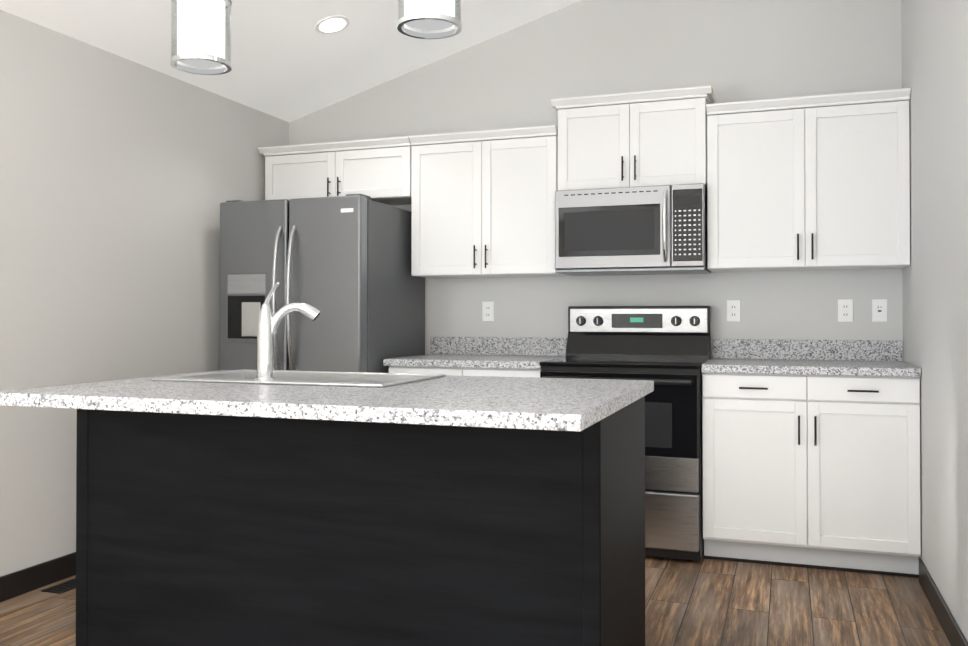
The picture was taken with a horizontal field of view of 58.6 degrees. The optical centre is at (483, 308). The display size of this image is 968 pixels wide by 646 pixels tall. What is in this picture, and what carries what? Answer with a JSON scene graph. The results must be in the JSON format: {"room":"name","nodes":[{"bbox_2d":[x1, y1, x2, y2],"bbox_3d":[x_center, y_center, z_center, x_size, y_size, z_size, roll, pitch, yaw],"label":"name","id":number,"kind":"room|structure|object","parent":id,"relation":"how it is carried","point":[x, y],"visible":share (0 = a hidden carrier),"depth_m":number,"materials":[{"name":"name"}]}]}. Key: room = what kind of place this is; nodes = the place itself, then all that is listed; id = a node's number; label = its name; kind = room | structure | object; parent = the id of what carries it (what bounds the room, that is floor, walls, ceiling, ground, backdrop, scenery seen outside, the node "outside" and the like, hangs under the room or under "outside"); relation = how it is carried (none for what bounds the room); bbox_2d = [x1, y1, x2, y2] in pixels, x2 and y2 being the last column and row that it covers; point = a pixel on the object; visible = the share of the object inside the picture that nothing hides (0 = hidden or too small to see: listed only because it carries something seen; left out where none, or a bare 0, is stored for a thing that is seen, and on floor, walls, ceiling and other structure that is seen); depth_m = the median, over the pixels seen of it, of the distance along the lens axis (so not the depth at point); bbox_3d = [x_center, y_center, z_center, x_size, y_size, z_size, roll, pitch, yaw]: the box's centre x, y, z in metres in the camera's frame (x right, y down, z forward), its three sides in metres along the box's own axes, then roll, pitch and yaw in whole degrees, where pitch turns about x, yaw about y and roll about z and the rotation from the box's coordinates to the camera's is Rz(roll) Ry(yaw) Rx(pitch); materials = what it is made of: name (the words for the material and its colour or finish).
{"room":"kitchen","nodes":[
{"label":"kitchen","id":0,"kind":"room"},
{"bbox_2d":[0,10,288,576],"bbox_3d":[-2.471,-0.042,2.048,0.100,2.390,7.400,0,-1,19],"label":"wall","id":1,"kind":"structure","parent":0,"point":[121,179],"depth_m":3.89,"materials":[{"name":"paint"}]},
{"bbox_2d":[0,552,75,601],"bbox_3d":[-2.567,1.099,1.594,0.012,0.100,6.300,0,-1,19],"label":"baseboard","id":2,"kind":"structure","parent":1,"relation":"attached to","point":[25,580],"depth_m":3.59,"materials":[{"name":"black wood"}]},
{"bbox_2d":[0,0,580,121],"bbox_3d":[-0.773,-1.759,1.468,3.700,1.149,7.400,0,-1,19],"label":"ceiling","id":3,"kind":"structure","parent":0,"point":[289,63],"depth_m":4.50,"materials":[{"name":"paint"}]},
{"bbox_2d":[170,0,231,74],"bbox_3d":[-0.891,-1.163,2.723,0.184,0.801,0.184,0,-1,19],"label":"pendant light","id":4,"kind":"object","parent":3,"relation":"hanging from","point":[201,36],"visible":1,"depth_m":2.66,"materials":[{"name":"white glass"}]},
{"bbox_2d":[315,15,349,33],"bbox_3d":[-0.757,-1.420,4.311,0.171,0.056,0.176,0,-1,19],"label":"recessed light","id":5,"kind":"object","parent":3,"relation":"in","point":[332,24],"visible":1,"depth_m":4.30,"materials":[{"name":"white"}]},
{"bbox_2d":[397,0,461,38],"bbox_3d":[-0.156,-1.295,2.465,0.184,0.993,0.184,0,-1,19],"label":"pendant light","id":6,"kind":"object","parent":3,"relation":"hanging from","point":[430,15],"visible":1,"depth_m":2.42,"materials":[{"name":"white glass"}]},
{"bbox_2d":[0,551,950,645],"bbox_3d":[-0.773,1.177,1.439,3.700,0.060,7.400,0,-1,19],"label":"floor","id":7,"kind":"structure","parent":0,"point":[706,602],"depth_m":3.34,"materials":[{"name":"brown wood"}]},
{"bbox_2d":[41,578,75,593],"bbox_3d":[-1.732,1.167,3.685,0.100,0.004,0.300,0,-1,19],"label":"floor vent","id":8,"kind":"object","parent":7,"relation":"in","point":[68,585],"visible":0.44,"depth_m":3.60,"materials":[{"name":"black metal"}]},
{"bbox_2d":[219,194,424,372],"bbox_3d":[-0.891,0.301,4.802,0.842,1.757,0.891,0,-1,19],"label":"refrigerator","id":9,"kind":"object","parent":7,"relation":"on","point":[342,264],"visible":0.5,"depth_m":4.46,"materials":[{"name":"grey metal"}]},
{"bbox_2d":[76,396,644,645],"bbox_3d":[-0.378,0.724,2.899,1.726,0.874,0.816,0,-1,19],"label":"kitchen island","id":10,"kind":"object","parent":7,"relation":"on","point":[203,530],"visible":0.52,"depth_m":2.50,"materials":[{"name":"black wood"}]},
{"bbox_2d":[0,370,653,431],"bbox_3d":[-0.430,0.265,2.748,1.765,0.038,1.120,0,-1,19],"label":"island countertop","id":11,"kind":"structure","parent":10,"relation":"on","point":[563,404],"depth_m":2.35,"materials":[{"name":"stone"}]},
{"bbox_2d":[255,282,320,380],"bbox_3d":[-0.650,0.075,2.853,0.198,0.324,0.128,0,-1,19],"label":"faucet","id":12,"kind":"object","parent":11,"relation":"on","point":[267,324],"visible":1,"depth_m":2.83,"materials":[{"name":"silver metal"}]},
{"bbox_2d":[151,369,445,387],"bbox_3d":[-0.641,0.345,3.058,0.880,0.212,0.525,0,-1,19],"label":"sink","id":13,"kind":"object","parent":11,"relation":"in","point":[347,379],"visible":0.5,"depth_m":3.20,"materials":[{"name":"silver metal"}]},
{"bbox_2d":[389,366,540,377],"bbox_3d":[-0.013,0.740,4.645,0.834,0.876,0.649,0,-1,19],"label":"base cabinet","id":14,"kind":"object","parent":7,"relation":"on","point":[494,372],"visible":0.02,"depth_m":4.37,"materials":[{"name":"white wood"}]},
{"bbox_2d":[383,337,566,368],"bbox_3d":[-0.019,0.231,4.655,0.848,0.139,0.645,0,-1,19],"label":"countertop","id":15,"kind":"structure","parent":14,"relation":"on","point":[503,352],"depth_m":4.84,"materials":[{"name":"stone"}]},
{"bbox_2d":[539,306,710,560],"bbox_3d":[0.720,0.579,4.321,0.758,1.192,0.724,0,-1,19],"label":"range","id":16,"kind":"object","parent":7,"relation":"on","point":[666,350],"visible":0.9,"depth_m":4.00,"materials":[{"name":"black metal"}]},
{"bbox_2d":[702,373,920,577],"bbox_3d":[1.532,0.735,4.102,0.909,0.876,0.649,0,-1,19],"label":"base cabinet","id":17,"kind":"object","parent":7,"relation":"on","point":[814,471],"visible":1,"depth_m":3.83,"materials":[{"name":"white wood"}]},
{"bbox_2d":[701,339,920,376],"bbox_3d":[1.532,0.225,4.109,0.909,0.139,0.645,0,-1,19],"label":"countertop","id":18,"kind":"structure","parent":17,"relation":"on","point":[831,357],"depth_m":4.28,"materials":[{"name":"stone"}]},
{"bbox_2d":[289,0,902,358],"bbox_3d":[0.438,-0.545,4.900,3.700,3.450,0.100,0,-1,19],"label":"wall","id":19,"kind":"structure","parent":0,"point":[521,76],"depth_m":4.69,"materials":[{"name":"paint"}]},
{"bbox_2d":[258,136,411,205],"bbox_3d":[-0.820,-0.787,5.099,0.972,0.329,0.357,0,-1,19],"label":"upper cabinet","id":20,"kind":"object","parent":19,"relation":"attached to","point":[379,170],"visible":0.81,"depth_m":4.94,"materials":[{"name":"white wood"}]},
{"bbox_2d":[482,302,493,320],"bbox_3d":[0.023,0.016,4.982,0.070,0.114,0.008,0,-1,19],"label":"electrical outlet","id":21,"kind":"object","parent":19,"relation":"attached to","point":[487,311],"visible":1,"depth_m":4.98,"materials":[{"name":"white plastic"}]},
{"bbox_2d":[409,125,569,277],"bbox_3d":[0.035,-0.568,4.796,0.834,0.772,0.357,0,-1,19],"label":"upper cabinet","id":22,"kind":"object","parent":19,"relation":"attached to","point":[483,203],"visible":1,"depth_m":4.65,"materials":[{"name":"white wood"}]},
{"bbox_2d":[551,85,716,190],"bbox_3d":[0.791,-0.855,4.533,0.815,0.479,0.357,0,-1,19],"label":"upper cabinet","id":23,"kind":"object","parent":19,"relation":"attached to","point":[644,138],"visible":0.85,"depth_m":4.39,"materials":[{"name":"white wood"}]},
{"bbox_2d":[555,183,710,275],"bbox_3d":[0.776,-0.397,4.489,0.750,0.424,0.442,0,-1,19],"label":"microwave","id":24,"kind":"object","parent":23,"relation":"attached to","point":[652,230],"visible":1,"depth_m":4.32,"materials":[{"name":"silver metal"}]},
{"bbox_2d":[727,300,740,321],"bbox_3d":[1.311,0.012,4.529,0.070,0.114,0.008,0,-1,19],"label":"electrical outlet","id":25,"kind":"object","parent":19,"relation":"attached to","point":[733,310],"visible":1,"depth_m":4.53,"materials":[{"name":"white plastic"}]},
{"bbox_2d":[706,88,910,271],"bbox_3d":[1.580,-0.602,4.253,0.909,0.808,0.357,0,-1,19],"label":"upper cabinet","id":26,"kind":"object","parent":19,"relation":"attached to","point":[819,182],"visible":1,"depth_m":4.11,"materials":[{"name":"white wood"}]},
{"bbox_2d":[838,299,852,321],"bbox_3d":[1.823,0.010,4.349,0.070,0.114,0.008,0,-1,19],"label":"electrical outlet","id":27,"kind":"object","parent":19,"relation":"attached to","point":[845,310],"visible":1,"depth_m":4.35,"materials":[{"name":"white plastic"}]},
{"bbox_2d":[872,299,886,321],"bbox_3d":[1.972,0.010,4.297,0.070,0.114,0.008,0,-1,19],"label":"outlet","id":28,"kind":"object","parent":19,"relation":"attached to","point":[879,310],"visible":1,"depth_m":4.29,"materials":[{"name":"white plastic"}]},
{"bbox_2d":[901,0,967,641],"bbox_3d":[0.925,-0.559,0.859,0.100,3.402,7.400,0,-1,19],"label":"wall","id":29,"kind":"structure","parent":0,"point":[934,45],"depth_m":3.21,"materials":[{"name":"paint"}]},
{"bbox_2d":[919,559,967,645],"bbox_3d":[0.772,1.089,0.576,0.012,0.100,6.595,0,-1,19],"label":"baseboard","id":30,"kind":"structure","parent":29,"relation":"attached to","point":[954,634],"depth_m":3.16,"materials":[{"name":"black wood"}]}
]}

